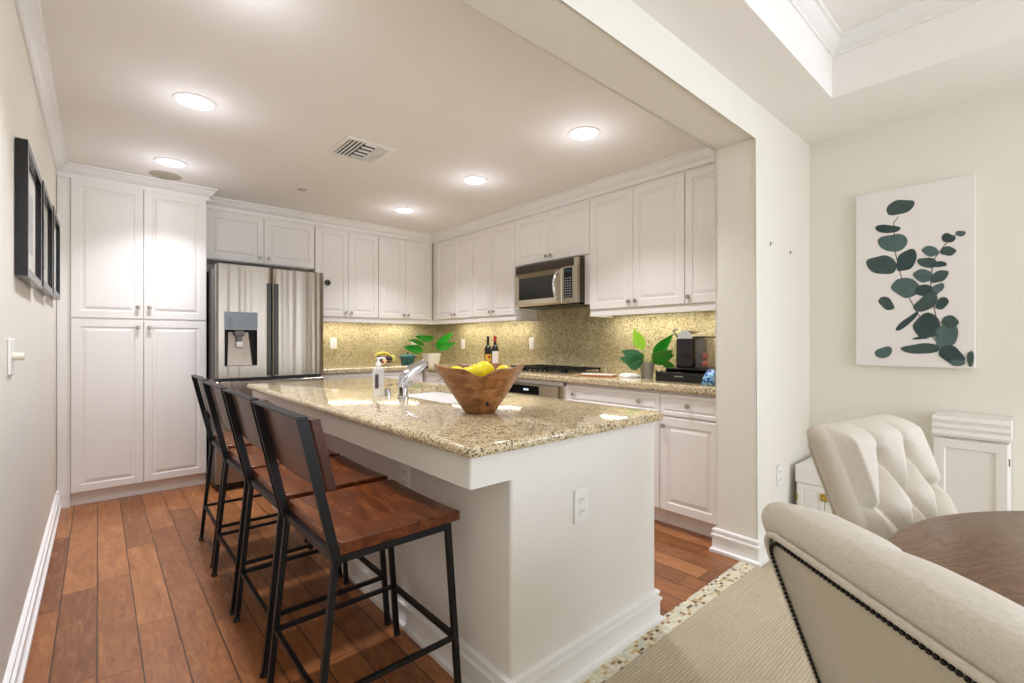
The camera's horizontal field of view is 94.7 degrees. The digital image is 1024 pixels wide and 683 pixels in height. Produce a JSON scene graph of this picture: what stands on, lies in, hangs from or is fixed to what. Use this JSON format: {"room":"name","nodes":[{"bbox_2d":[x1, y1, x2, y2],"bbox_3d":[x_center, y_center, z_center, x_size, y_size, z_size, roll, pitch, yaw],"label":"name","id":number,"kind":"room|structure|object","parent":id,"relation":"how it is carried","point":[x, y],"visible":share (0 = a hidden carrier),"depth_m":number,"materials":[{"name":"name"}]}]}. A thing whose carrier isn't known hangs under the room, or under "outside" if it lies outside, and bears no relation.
{"room":"kitchen","nodes":[
{"label":"kitchen","id":0,"kind":"room"},
{"bbox_2d":[0,0,56,682],"bbox_3d":[-0.776,-0.090,0.437,0.150,2.540,8.880,0,0,-41],"label":"wall","id":1,"kind":"structure","parent":0,"point":[28,396],"depth_m":1.74,"materials":[{"name":"beige paint"}]},
{"bbox_2d":[7,339,24,374],"bbox_3d":[-1.649,0.050,1.573,0.034,0.118,0.120,0,0,-41],"label":"dimmer switch","id":2,"kind":"object","parent":1,"relation":"attached to","point":[12,356],"visible":1,"depth_m":1.54,"materials":[{"name":"white plastic"}]},
{"bbox_2d":[15,137,41,288],"bbox_3d":[-1.902,-0.472,1.863,0.032,0.481,0.550,0,0,-41],"label":"picture frame","id":3,"kind":"object","parent":1,"relation":"attached to","point":[28,180],"visible":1,"depth_m":1.68,"materials":[{"name":"black"}]},
{"bbox_2d":[29,192,32,256],"bbox_3d":[-1.905,-0.472,1.861,0.001,0.240,0.275,0,0,-41],"label":"print","id":4,"kind":"object","parent":3,"relation":"attached to","point":[30,193],"depth_m":1.90,"materials":[{"name":"grey"}]},
{"bbox_2d":[3,490,61,682],"bbox_3d":[-0.518,1.113,0.277,0.027,0.135,8.100,0,0,-41],"label":"baseboard","id":5,"kind":"structure","parent":1,"relation":"attached to","point":[15,672],"depth_m":1.95,"materials":[{"name":"white"}]},
{"bbox_2d":[38,180,52,294],"bbox_3d":[-2.334,-0.492,2.355,0.032,0.480,0.580,0,0,-41],"label":"picture frame","id":6,"kind":"object","parent":1,"relation":"attached to","point":[47,209],"visible":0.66,"depth_m":2.50,"materials":[{"name":"black"}]},
{"bbox_2d":[44,221,45,269],"bbox_3d":[-2.336,-0.492,2.354,0.001,0.240,0.290,0,0,-41],"label":"print","id":7,"kind":"object","parent":6,"relation":"attached to","point":[44,221],"depth_m":2.42,"materials":[{"name":"grey"}]},
{"bbox_2d":[49,206,59,299],"bbox_3d":[-2.769,-0.515,2.852,0.032,0.490,0.580,0,0,-41],"label":"picture frame","id":8,"kind":"object","parent":1,"relation":"attached to","point":[56,225],"visible":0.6,"depth_m":3.02,"materials":[{"name":"black"}]},
{"bbox_2d":[14,0,714,243],"bbox_3d":[-0.963,-1.211,3.212,3.228,0.098,3.617,0,0,-41],"label":"crown molding","id":9,"kind":"structure","parent":1,"relation":"attached to","point":[703,155],"depth_m":3.57,"materials":[{"name":"white"}]},
{"bbox_2d":[207,244,432,370],"bbox_3d":[-2.251,-0.090,5.016,3.970,2.540,0.150,0,0,-41],"label":"wall","id":10,"kind":"structure","parent":0,"point":[209,266],"depth_m":6.00,"materials":[{"name":"beige paint"}]},
{"bbox_2d":[207,208,313,271],"bbox_3d":[-2.423,-0.950,4.511,0.945,0.460,0.376,0,0,-41],"label":"upper cabinet","id":11,"kind":"object","parent":10,"relation":"attached to","point":[236,238],"visible":0.95,"depth_m":4.37,"materials":[{"name":"white paint"}]},
{"bbox_2d":[308,225,377,318],"bbox_3d":[-1.811,-0.715,5.043,0.672,0.930,0.383,0,0,-41],"label":"upper cabinet","id":12,"kind":"object","parent":10,"relation":"attached to","point":[347,260],"visible":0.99,"depth_m":4.92,"materials":[{"name":"white paint"}]},
{"bbox_2d":[323,322,438,365],"bbox_3d":[-1.567,0.027,5.500,1.697,0.574,0.020,0,0,-41],"label":"backsplash","id":13,"kind":"structure","parent":10,"relation":"attached to","point":[357,343],"depth_m":5.42,"materials":[{"name":"stone"}]},
{"bbox_2d":[330,338,336,348],"bbox_3d":[-1.946,0.020,5.146,0.072,0.118,0.011,0,0,-41],"label":"wall outlet","id":14,"kind":"object","parent":13,"relation":"attached to","point":[333,341],"visible":1,"depth_m":5.14,"materials":[{"name":"white plastic"}]},
{"bbox_2d":[378,235,431,320],"bbox_3d":[-1.299,-0.715,5.496,0.690,0.930,0.376,0,0,-41],"label":"upper cabinet","id":15,"kind":"object","parent":10,"relation":"attached to","point":[404,266],"visible":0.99,"depth_m":5.36,"materials":[{"name":"white paint"}]},
{"bbox_2d":[323,315,536,324],"bbox_3d":[-0.931,-0.226,5.119,2.444,0.047,1.036,0,0,6],"label":"rail","id":16,"kind":"object","parent":15,"relation":"attached to","point":[515,317],"visible":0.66,"depth_m":5.02,"materials":[{"name":"white paint"}]},
{"bbox_2d":[40,0,704,233],"bbox_3d":[-0.988,-1.310,3.463,3.720,0.100,4.050,0,0,-41],"label":"ceiling","id":17,"kind":"structure","parent":0,"point":[457,94],"depth_m":2.55,"materials":[{"name":"white paint"}]},
{"bbox_2d":[149,171,181,179],"bbox_3d":[-2.625,-1.257,3.577,0.200,0.005,0.200,0,0,-41],"label":"ceiling speaker","id":18,"kind":"object","parent":17,"relation":"attached to","point":[159,174],"visible":1,"depth_m":3.57,"materials":[{"name":"beige"}]},
{"bbox_2d":[153,157,187,167],"bbox_3d":[-2.401,-1.257,3.321,0.200,0.006,0.200,0,0,-41],"label":"recessed light","id":19,"kind":"object","parent":17,"relation":"in","point":[169,162],"visible":1,"depth_m":3.31,"materials":[{"name":"white"}]},
{"bbox_2d":[172,92,217,111],"bbox_3d":[-1.662,-1.257,2.479,0.200,0.006,0.200,0,0,-41],"label":"recessed light","id":20,"kind":"object","parent":17,"relation":"in","point":[194,101],"visible":1,"depth_m":2.47,"materials":[{"name":"white"}]},
{"bbox_2d":[328,135,396,164],"bbox_3d":[-0.990,-1.255,3.115,0.330,0.009,0.330,0,0,-41],"label":"ceiling vent","id":21,"kind":"object","parent":17,"relation":"in","point":[351,147],"visible":1,"depth_m":3.10,"materials":[{"name":"white"}]},
{"bbox_2d":[394,207,414,212],"bbox_3d":[-1.029,-1.257,4.525,0.200,0.006,0.200,0,0,-41],"label":"recessed light","id":22,"kind":"object","parent":17,"relation":"in","point":[399,209],"visible":1,"depth_m":4.52,"materials":[{"name":"white"}]},
{"bbox_2d":[462,176,487,184],"bbox_3d":[-0.290,-1.257,3.683,0.200,0.006,0.200,0,0,-41],"label":"recessed light","id":23,"kind":"object","parent":17,"relation":"in","point":[473,180],"visible":1,"depth_m":3.68,"materials":[{"name":"white"}]},
{"bbox_2d":[567,126,600,140],"bbox_3d":[0.435,-1.257,2.856,0.200,0.006,0.200,0,0,-41],"label":"recessed light","id":24,"kind":"object","parent":17,"relation":"in","point":[581,133],"visible":1,"depth_m":2.85,"materials":[{"name":"white"}]},
{"bbox_2d":[23,482,738,682],"bbox_3d":[-0.891,1.230,3.458,4.060,0.100,4.185,0,0,-41],"label":"floor","id":25,"kind":"structure","parent":0,"point":[130,595],"depth_m":2.13,"materials":[{"name":"brown wood"}]},
{"bbox_2d":[57,176,206,508],"bbox_3d":[-3.035,-0.020,3.808,0.892,2.400,0.626,0,0,-41],"label":"pantry cabinet","id":26,"kind":"object","parent":25,"relation":"on","point":[132,304],"visible":1,"depth_m":3.56,"materials":[{"name":"white paint"}]},
{"bbox_2d":[191,375,307,567],"bbox_3d":[-1.541,0.689,2.781,0.534,0.982,0.486,0,0,-40],"label":"bar stool","id":27,"kind":"object","parent":25,"relation":"on","point":[228,437],"visible":0.26,"depth_m":2.79,"materials":[{"name":"black metal"}]},
{"bbox_2d":[206,262,322,490],"bbox_3d":[-2.261,0.280,4.250,0.825,1.800,0.867,0,0,-41],"label":"refrigerator","id":28,"kind":"object","parent":25,"relation":"on","point":[265,325],"visible":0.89,"depth_m":3.87,"materials":[{"name":"grey"}]},
{"bbox_2d":[202,381,342,614],"bbox_3d":[-1.193,0.689,2.358,0.534,0.982,0.486,0,0,-41],"label":"bar stool","id":29,"kind":"object","parent":25,"relation":"on","point":[231,457],"visible":0.44,"depth_m":2.28,"materials":[{"name":"black metal"}]},
{"bbox_2d":[223,388,390,678],"bbox_3d":[-0.854,0.689,1.971,0.534,0.982,0.486,0,0,-41],"label":"bar stool","id":30,"kind":"object","parent":25,"relation":"on","point":[347,473],"visible":0.73,"depth_m":1.93,"materials":[{"name":"black metal"}]},
{"bbox_2d":[252,400,461,682],"bbox_3d":[-0.511,0.689,1.573,0.534,0.982,0.486,0,0,-41],"label":"bar stool","id":31,"kind":"object","parent":25,"relation":"on","point":[350,523],"visible":1,"depth_m":1.51,"materials":[{"name":"brown wood"}]},
{"bbox_2d":[321,371,422,381],"bbox_3d":[-1.585,0.749,5.072,1.105,0.862,0.636,0,0,-41],"label":"base cabinet","id":32,"kind":"object","parent":25,"relation":"on","point":[418,377],"visible":0.05,"depth_m":4.83,"materials":[{"name":"white paint"}]},
{"bbox_2d":[322,362,715,395],"bbox_3d":[-0.277,0.289,4.012,1.675,0.049,3.912,0,0,-41],"label":"countertop","id":33,"kind":"structure","parent":32,"relation":"on","point":[622,382],"depth_m":3.45,"materials":[{"name":"stone"}]},
{"bbox_2d":[398,352,416,364],"bbox_3d":[-1.203,0.194,5.436,0.189,0.142,0.183,0,0,2],"label":"pot","id":34,"kind":"object","parent":33,"relation":"on","point":[406,359],"visible":0.98,"depth_m":5.37,"materials":[{"name":"teal ceramic"}]},
{"bbox_2d":[403,332,454,363],"bbox_3d":[-0.969,0.075,5.549,0.566,0.380,0.339,0,0,22],"label":"potted plant","id":35,"kind":"object","parent":33,"relation":"on","point":[441,344],"visible":1,"depth_m":5.57,"materials":[{"name":"green plant"}]},
{"bbox_2d":[485,336,490,362],"bbox_3d":[-0.257,0.104,5.054,0.075,0.321,0.075,0,0,-41],"label":"wine bottle","id":36,"kind":"object","parent":33,"relation":"on","point":[487,347],"visible":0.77,"depth_m":5.03,"materials":[{"name":"black glass"}]},
{"bbox_2d":[491,336,498,362],"bbox_3d":[-0.176,0.104,4.886,0.075,0.321,0.075,0,0,-41],"label":"wine bottle","id":37,"kind":"object","parent":33,"relation":"on","point":[494,351],"visible":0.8,"depth_m":4.86,"materials":[{"name":"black glass"}]},
{"bbox_2d":[510,364,603,374],"bbox_3d":[0.339,0.242,4.154,0.472,0.046,0.800,0,0,-41],"label":"gas cooktop","id":38,"kind":"object","parent":33,"relation":"in","point":[535,368],"visible":0.87,"depth_m":3.98,"materials":[{"name":"black metal"}]},
{"bbox_2d":[580,373,616,376],"bbox_3d":[0.660,0.256,3.600,0.260,0.018,0.110,0,0,31],"label":"cutting board","id":39,"kind":"object","parent":33,"relation":"on","point":[582,374],"visible":1,"depth_m":3.55,"materials":[{"name":"brown wood"}]},
{"bbox_2d":[619,373,639,377],"bbox_3d":[0.865,0.249,3.503,0.097,0.031,0.151,0,0,-37],"label":"folded cloth","id":40,"kind":"object","parent":33,"relation":"on","point":[626,375],"visible":0.99,"depth_m":3.46,"materials":[{"name":"white"}]},
{"bbox_2d":[619,329,674,377],"bbox_3d":[0.999,0.084,3.430,0.434,0.361,0.152,0,0,6],"label":"potted plant","id":41,"kind":"object","parent":33,"relation":"on","point":[633,358],"visible":1,"depth_m":3.42,"materials":[{"name":"green plant"}]},
{"bbox_2d":[656,367,715,383],"bbox_3d":[1.211,0.221,3.176,0.350,0.088,0.349,0,0,-41],"label":"pod drawer","id":42,"kind":"object","parent":33,"relation":"on","point":[671,374],"visible":0.57,"depth_m":3.09,"materials":[{"name":"black plastic"}]},
{"bbox_2d":[673,328,714,367],"bbox_3d":[1.235,0.042,3.183,0.246,0.268,0.207,0,0,-41],"label":"coffee maker","id":43,"kind":"object","parent":33,"relation":"on","point":[690,344],"visible":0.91,"depth_m":3.15,"materials":[{"name":"black"}]},
{"bbox_2d":[678,330,704,338],"bbox_3d":[1.219,-0.048,3.207,0.178,0.056,0.104,0,0,-41],"label":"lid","id":44,"kind":"object","parent":43,"relation":"attached to","point":[685,334],"depth_m":3.15,"materials":[{"name":"white"}]},
{"bbox_2d":[701,369,715,384],"bbox_3d":[1.190,0.216,2.863,0.048,0.095,0.075,0,0,-41],"label":"snack packet","id":45,"kind":"object","parent":33,"relation":"on","point":[709,378],"visible":0.97,"depth_m":2.84,"materials":[{"name":"plastic"}]},
{"bbox_2d":[423,370,445,384],"bbox_3d":[-0.378,0.749,4.949,0.636,0.862,1.231,0,0,-41],"label":"base cabinet","id":46,"kind":"object","parent":25,"relation":"on","point":[434,377],"visible":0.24,"depth_m":5.05,"materials":[{"name":"white paint"}]},
{"bbox_2d":[252,390,663,682],"bbox_3d":[-0.582,0.756,2.637,0.992,0.848,2.587,0,0,-41],"label":"kitchen island","id":47,"kind":"object","parent":25,"relation":"on","point":[542,596],"visible":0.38,"depth_m":1.66,"materials":[{"name":"white paint"}]},
{"bbox_2d":[401,463,409,487],"bbox_3d":[-0.443,0.560,1.952,0.011,0.118,0.072,0,0,-41],"label":"wall outlet","id":48,"kind":"object","parent":47,"relation":"attached to","point":[405,469],"visible":0.63,"depth_m":1.94,"materials":[{"name":"white plastic"}]},
{"bbox_2d":[247,377,662,457],"bbox_3d":[-0.606,0.312,2.634,1.013,0.035,2.640,0,0,-41],"label":"island countertop","id":49,"kind":"structure","parent":47,"relation":"on","point":[520,421],"depth_m":1.88,"materials":[{"name":"stone"}]},
{"bbox_2d":[375,357,385,387],"bbox_3d":[-0.719,0.190,2.541,0.062,0.210,0.063,0,0,19],"label":"soap bottle","id":50,"kind":"object","parent":49,"relation":"on","point":[378,363],"visible":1,"depth_m":2.51,"materials":[{"name":"white plastic"}]},
{"bbox_2d":[398,359,427,398],"bbox_3d":[-0.524,0.195,2.495,0.120,0.198,0.156,0,0,15],"label":"faucet","id":51,"kind":"object","parent":49,"relation":"on","point":[413,369],"visible":1,"depth_m":2.45,"materials":[{"name":"silver metal"}]},
{"bbox_2d":[408,392,457,402],"bbox_3d":[-0.395,0.419,2.673,0.440,0.177,0.790,0,0,-41],"label":"sink","id":52,"kind":"object","parent":49,"relation":"in","point":[442,397],"visible":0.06,"depth_m":3.04,"materials":[{"name":"white ceramic"}]},
{"bbox_2d":[433,363,524,413],"bbox_3d":[-0.126,0.194,1.973,0.391,0.203,0.387,0,0,-41],"label":"fruit bowl","id":53,"kind":"object","parent":49,"relation":"on","point":[475,394],"visible":0.98,"depth_m":1.86,"materials":[{"name":"brown wood"}]},
{"bbox_2d":[465,364,485,376],"bbox_3d":[-0.149,0.127,1.925,0.073,0.068,0.075,0,0,28],"label":"lemon","id":54,"kind":"object","parent":53,"relation":"in","point":[475,369],"visible":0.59,"depth_m":1.90,"materials":[{"name":"yellow food"}]},
{"bbox_2d":[477,361,494,374],"bbox_3d":[-0.119,0.117,2.002,0.075,0.069,0.074,0,0,-44],"label":"lemon","id":55,"kind":"object","parent":53,"relation":"in","point":[487,366],"visible":0.38,"depth_m":1.98,"materials":[{"name":"yellow food"}]},
{"bbox_2d":[574,487,587,523],"bbox_3d":[0.246,0.580,1.671,0.072,0.118,0.011,0,0,-41],"label":"wall outlet","id":56,"kind":"object","parent":47,"relation":"attached to","point":[580,495],"visible":1,"depth_m":1.66,"materials":[{"name":"white plastic"}]},
{"bbox_2d":[508,378,566,399],"bbox_3d":[0.304,0.749,4.120,0.631,0.862,0.900,0,0,-41],"label":"oven","id":57,"kind":"object","parent":25,"relation":"on","point":[547,389],"visible":0.2,"depth_m":3.82,"materials":[{"name":"silver metal"}]},
{"bbox_2d":[566,383,666,522],"bbox_3d":[0.892,0.749,3.501,0.636,0.862,0.805,0,0,-41],"label":"base cabinet","id":58,"kind":"object","parent":25,"relation":"on","point":[641,399],"visible":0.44,"depth_m":3.16,"materials":[{"name":"white paint"}]},
{"bbox_2d":[660,391,715,536],"bbox_3d":[1.287,0.749,3.051,0.636,0.862,0.390,0,0,-41],"label":"base cabinet","id":59,"kind":"object","parent":25,"relation":"on","point":[688,424],"visible":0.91,"depth_m":2.87,"materials":[{"name":"white paint"}]},
{"bbox_2d":[458,0,809,539],"bbox_3d":[0.469,-0.050,1.914,3.710,2.460,0.220,0,0,-41],"label":"wall","id":60,"kind":"structure","parent":0,"point":[762,167],"depth_m":2.54,"materials":[{"name":"beige paint"}]},
{"bbox_2d":[709,526,768,567],"bbox_3d":[1.508,1.113,2.825,0.827,0.135,0.274,0,0,-41],"label":"baseboard","id":61,"kind":"structure","parent":60,"relation":"attached to","point":[737,547],"depth_m":2.54,"materials":[{"name":"white"}]},
{"bbox_2d":[777,464,782,485],"bbox_3d":[1.527,0.760,2.688,0.072,0.118,0.011,0,0,-41],"label":"wall outlet","id":62,"kind":"object","parent":60,"relation":"attached to","point":[780,466],"visible":1,"depth_m":2.68,"materials":[{"name":"white plastic"}]},
{"bbox_2d":[604,560,814,682],"bbox_3d":[2.063,1.228,0.090,4.060,0.104,4.615,0,0,-41],"label":"rug","id":63,"kind":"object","parent":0,"point":[747,633],"depth_m":1.82,"materials":[{"name":"carpet"}]},
{"bbox_2d":[578,561,754,682],"bbox_3d":[0.477,1.228,1.822,3.960,0.103,0.080,0,0,-41],"label":"trim","id":64,"kind":"structure","parent":63,"relation":"attached to","point":[687,608],"depth_m":1.98,"materials":[{"name":"tile"}]},
{"bbox_2d":[795,457,831,513],"bbox_3d":[1.890,0.950,2.768,0.380,0.452,0.308,0,0,-41],"label":"storage chest","id":65,"kind":"object","parent":63,"relation":"on","point":[810,493],"visible":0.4,"depth_m":2.72,"materials":[{"name":"white paint"}]},
{"bbox_2d":[806,414,958,539],"bbox_3d":[1.177,0.704,1.129,0.510,0.945,0.703,0,0,-31],"label":"dining chair","id":66,"kind":"object","parent":63,"relation":"on","point":[880,474],"visible":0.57,"depth_m":1.26,"materials":[{"name":"beige fabric"}]},
{"bbox_2d":[761,502,1023,682],"bbox_3d":[0.711,0.704,0.483,0.703,0.945,0.510,0,0,-2],"label":"dining chair","id":67,"kind":"object","parent":63,"relation":"on","point":[862,608],"visible":1,"depth_m":0.49,"materials":[{"name":"beige fabric"}]},
{"bbox_2d":[888,511,1023,606],"bbox_3d":[1.279,0.802,0.506,1.400,0.748,1.400,0,0,-41],"label":"dining table","id":68,"kind":"object","parent":63,"relation":"on","point":[986,548],"visible":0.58,"depth_m":0.99,"materials":[{"name":"brown wood"}]},
{"bbox_2d":[932,411,1012,512],"bbox_3d":[2.322,0.776,2.382,0.240,0.800,0.278,0,0,-41],"label":"base cabinet","id":69,"kind":"object","parent":63,"relation":"on","point":[972,453],"visible":0.59,"depth_m":2.30,"materials":[{"name":"white paint"}]},
{"bbox_2d":[632,0,1023,144],"bbox_3d":[2.058,-1.405,0.095,3.860,0.290,4.630,0,0,-41],"label":"ceiling","id":70,"kind":"structure","parent":0,"point":[765,48],"depth_m":2.20,"materials":[{"name":"white paint"}]},
{"bbox_2d":[788,0,979,57],"bbox_3d":[1.955,-1.510,0.281,2.410,0.080,3.645,0,0,-41],"label":"crown molding","id":71,"kind":"structure","parent":70,"relation":"attached to","point":[813,13],"depth_m":2.22,"materials":[{"name":"white"}]},
{"bbox_2d":[810,87,1023,510],"bbox_3d":[3.421,-0.090,1.430,0.150,2.540,4.840,0,0,-41],"label":"wall","id":72,"kind":"structure","parent":0,"point":[982,137],"depth_m":2.61,"materials":[{"name":"beige paint"}]},
{"bbox_2d":[856,174,975,368],"bbox_3d":[2.233,-0.362,2.636,0.042,1.005,0.508,0,0,-41],"label":"canvas art","id":73,"kind":"object","parent":72,"relation":"attached to","point":[916,244],"visible":1,"depth_m":2.61,"materials":[{"name":"white"}]},
{"bbox_2d":[866,255,895,273],"bbox_3d":[2.131,-0.441,2.725,0.001,0.111,0.142,0,0,-41],"label":"leaf","id":74,"kind":"object","parent":73,"relation":"attached to","point":[884,264],"depth_m":2.72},
{"bbox_2d":[875,346,891,357],"bbox_3d":[2.137,0.062,2.717,0.001,0.069,0.081,0,0,-41],"label":"print","id":75,"kind":"object","parent":73,"relation":"attached to","point":[884,352],"depth_m":2.71},
{"bbox_2d":[878,297,893,309],"bbox_3d":[2.146,-0.219,2.707,0.001,0.079,0.073,0,0,-41],"label":"print","id":76,"kind":"object","parent":73,"relation":"attached to","point":[885,302],"depth_m":2.71},
{"bbox_2d":[875,225,900,232],"bbox_3d":[2.151,-0.647,2.703,0.001,0.055,0.116,0,0,-41],"label":"leaf","id":77,"kind":"object","parent":73,"relation":"attached to","point":[880,228],"depth_m":2.70,"materials":[{"name":"paint"}]},
{"bbox_2d":[878,234,907,251],"bbox_3d":[2.165,-0.559,2.687,0.001,0.100,0.135,0,0,-41],"label":"leaf","id":78,"kind":"object","parent":73,"relation":"attached to","point":[895,242],"depth_m":2.68,"materials":[{"name":"paint"}]},
{"bbox_2d":[886,200,914,214],"bbox_3d":[2.188,-0.759,2.660,0.001,0.083,0.125,0,0,-41],"label":"leaf","id":79,"kind":"object","parent":73,"relation":"attached to","point":[897,207],"depth_m":2.66,"materials":[{"name":"paint"}]},
{"bbox_2d":[891,278,918,297],"bbox_3d":[2.204,-0.300,2.642,0.001,0.115,0.133,0,0,-41],"label":"print","id":80,"kind":"object","parent":73,"relation":"attached to","point":[904,287],"depth_m":2.64},
{"bbox_2d":[896,249,916,270],"bbox_3d":[2.206,-0.456,2.639,0.001,0.119,0.089,0,0,-41],"label":"leaf","id":81,"kind":"object","parent":73,"relation":"attached to","point":[906,260],"depth_m":2.64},
{"bbox_2d":[896,311,917,330],"bbox_3d":[2.207,-0.113,2.638,0.001,0.105,0.100,0,0,-41],"label":"print","id":82,"kind":"object","parent":73,"relation":"attached to","point":[904,323],"depth_m":2.64},
{"bbox_2d":[901,343,939,353],"bbox_3d":[2.242,0.038,2.597,0.001,0.059,0.165,0,0,-41],"label":"print","id":83,"kind":"object","parent":73,"relation":"attached to","point":[923,348],"depth_m":2.59},
{"bbox_2d":[913,269,932,282],"bbox_3d":[2.252,-0.360,2.584,0.001,0.075,0.089,0,0,-41],"label":"leaf","id":84,"kind":"object","parent":73,"relation":"attached to","point":[922,275],"depth_m":2.59,"materials":[{"name":"paint"}]},
{"bbox_2d":[893,217,955,340],"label":"print","id":85,"kind":"object","parent":73,"relation":"attached to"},
{"bbox_2d":[913,292,936,311],"bbox_3d":[2.257,-0.215,2.578,0.001,0.102,0.101,0,0,-41],"label":"print","id":86,"kind":"object","parent":73,"relation":"attached to","point":[928,300],"depth_m":2.57},
{"bbox_2d":[913,333,937,338],"bbox_3d":[2.256,-0.027,2.578,0.001,0.032,0.109,0,0,-41],"label":"print","id":87,"kind":"object","parent":73,"relation":"attached to","point":[935,334],"depth_m":2.57},
{"bbox_2d":[913,313,939,338],"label":"print","id":88,"kind":"object","parent":73,"relation":"attached to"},
{"bbox_2d":[917,258,936,267],"bbox_3d":[2.262,-0.428,2.573,0.001,0.058,0.084,0,0,-41],"label":"leaf","id":89,"kind":"object","parent":73,"relation":"attached to","point":[925,262],"depth_m":2.57,"materials":[{"name":"paint"}]},
{"bbox_2d":[916,284,938,295],"bbox_3d":[2.263,-0.277,2.571,0.001,0.069,0.099,0,0,-41],"label":"print","id":90,"kind":"object","parent":73,"relation":"attached to","point":[921,290],"depth_m":2.58},
{"bbox_2d":[922,246,938,256],"bbox_3d":[2.272,-0.491,2.563,0.001,0.061,0.072,0,0,-41],"label":"leaf","id":91,"kind":"object","parent":73,"relation":"attached to","point":[930,251],"depth_m":2.56,"materials":[{"name":"paint"}]},
{"bbox_2d":[932,283,943,292],"bbox_3d":[2.292,-0.288,2.538,0.001,0.051,0.048,0,0,-41],"label":"print","id":92,"kind":"object","parent":73,"relation":"attached to","point":[937,288],"depth_m":2.54},
{"bbox_2d":[932,261,946,266],"bbox_3d":[2.295,-0.416,2.536,0.001,0.032,0.061,0,0,-41],"label":"leaf","id":93,"kind":"object","parent":73,"relation":"attached to","point":[939,263],"depth_m":2.53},
{"bbox_2d":[931,270,948,282],"bbox_3d":[2.296,-0.349,2.534,0.001,0.065,0.073,0,0,-41],"label":"leaf","id":94,"kind":"object","parent":73,"relation":"attached to","point":[939,276],"depth_m":2.53,"materials":[{"name":"paint"}]},
{"bbox_2d":[935,297,948,309],"bbox_3d":[2.302,-0.205,2.527,0.001,0.067,0.054,0,0,-41],"label":"print","id":95,"kind":"object","parent":73,"relation":"attached to","point":[942,302],"depth_m":2.53},
{"bbox_2d":[935,325,957,346],"bbox_3d":[2.314,-0.036,2.513,0.001,0.135,0.091,0,0,-41],"label":"print","id":96,"kind":"object","parent":73,"relation":"attached to","point":[946,336],"depth_m":2.52},
{"bbox_2d":[940,246,955,255],"bbox_3d":[2.318,-0.481,2.510,0.001,0.053,0.064,0,0,-41],"label":"leaf","id":97,"kind":"object","parent":73,"relation":"attached to","point":[947,250],"depth_m":2.51,"materials":[{"name":"paint"}]},
{"bbox_2d":[942,233,955,241],"bbox_3d":[2.320,-0.551,2.508,0.001,0.053,0.055,0,0,-41],"label":"leaf","id":98,"kind":"object","parent":73,"relation":"attached to","point":[946,237],"depth_m":2.51,"materials":[{"name":"paint"}]},
{"bbox_2d":[941,315,958,328],"bbox_3d":[2.322,-0.103,2.503,0.001,0.072,0.070,0,0,-41],"label":"print","id":99,"kind":"object","parent":73,"relation":"attached to","point":[949,321],"depth_m":2.50},
{"bbox_2d":[939,345,964,363],"bbox_3d":[2.327,0.071,2.498,0.001,0.104,0.104,0,0,-41],"label":"print","id":100,"kind":"object","parent":73,"relation":"attached to","point":[949,353],"depth_m":2.50},
{"bbox_2d":[950,360,964,365],"bbox_3d":[2.342,0.113,2.480,0.001,0.034,0.059,0,0,-41],"label":"print","id":101,"kind":"object","parent":73,"relation":"attached to","point":[954,362],"depth_m":2.48},
{"bbox_2d":[967,351,973,366],"bbox_3d":[2.373,0.090,2.444,0.001,0.083,0.026,0,0,-41],"label":"print","id":102,"kind":"object","parent":73,"relation":"attached to","point":[970,355],"depth_m":2.44},
{"bbox_3d":[0.368,-0.090,4.692,0.140,2.540,4.090,0,0,-41],"label":"wall","id":103,"kind":"structure","parent":0,"visible":0},
{"bbox_2d":[433,232,473,320],"bbox_3d":[-0.577,-0.715,5.396,0.346,0.930,0.810,0,0,-41],"label":"upper cabinet","id":104,"kind":"object","parent":103,"relation":"attached to","point":[452,258],"visible":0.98,"depth_m":5.26,"materials":[{"name":"white paint"}]},
{"bbox_2d":[473,220,536,317],"bbox_3d":[-0.088,-0.715,4.839,0.346,0.930,0.670,0,0,-41],"label":"upper cabinet","id":105,"kind":"object","parent":103,"relation":"attached to","point":[494,269],"visible":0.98,"depth_m":4.71,"materials":[{"name":"white paint"}]},
{"bbox_2d":[515,198,590,310],"bbox_3d":[0.433,-0.743,4.244,0.346,0.875,0.907,0,0,-41],"label":"upper cabinet","id":106,"kind":"object","parent":103,"relation":"attached to","point":[560,233],"visible":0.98,"depth_m":4.08,"materials":[{"name":"white paint"}]},
{"bbox_2d":[515,257,589,309],"bbox_3d":[0.391,-0.497,4.203,0.422,0.382,0.765,0,0,-41],"label":"microwave","id":107,"kind":"object","parent":106,"relation":"attached to","point":[558,284],"visible":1,"depth_m":4.05,"materials":[{"name":"silver"}]},
{"bbox_2d":[439,306,715,374],"bbox_3d":[0.362,-0.183,4.573,0.020,0.994,3.913,0,0,-41],"label":"backsplash","id":108,"kind":"structure","parent":103,"relation":"attached to","point":[563,336],"depth_m":4.31,"materials":[{"name":"stone"}]},
{"bbox_2d":[529,338,534,348],"bbox_3d":[0.199,0.020,4.736,0.011,0.118,0.072,0,0,-41],"label":"light switch","id":109,"kind":"object","parent":108,"relation":"attached to","point":[531,340],"visible":1,"depth_m":4.73,"materials":[{"name":"white plastic"}]},
{"bbox_2d":[590,170,685,310],"bbox_3d":[1.004,-0.715,3.594,0.346,0.930,0.820,0,0,-41],"label":"upper cabinet","id":110,"kind":"object","parent":103,"relation":"attached to","point":[637,232],"visible":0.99,"depth_m":3.46,"materials":[{"name":"white paint"}]},
{"bbox_2d":[590,303,714,317],"bbox_3d":[1.135,-0.226,3.456,0.283,0.047,1.214,0,0,-41],"label":"rail","id":111,"kind":"object","parent":110,"relation":"attached to","point":[610,313],"visible":0.78,"depth_m":3.38,"materials":[{"name":"white paint"}]},
{"bbox_2d":[685,162,714,304],"bbox_3d":[1.402,-0.715,3.139,0.346,0.930,0.385,0,0,-41],"label":"upper cabinet","id":112,"kind":"object","parent":103,"relation":"attached to","point":[699,181],"visible":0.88,"depth_m":3.11,"materials":[{"name":"white paint"}]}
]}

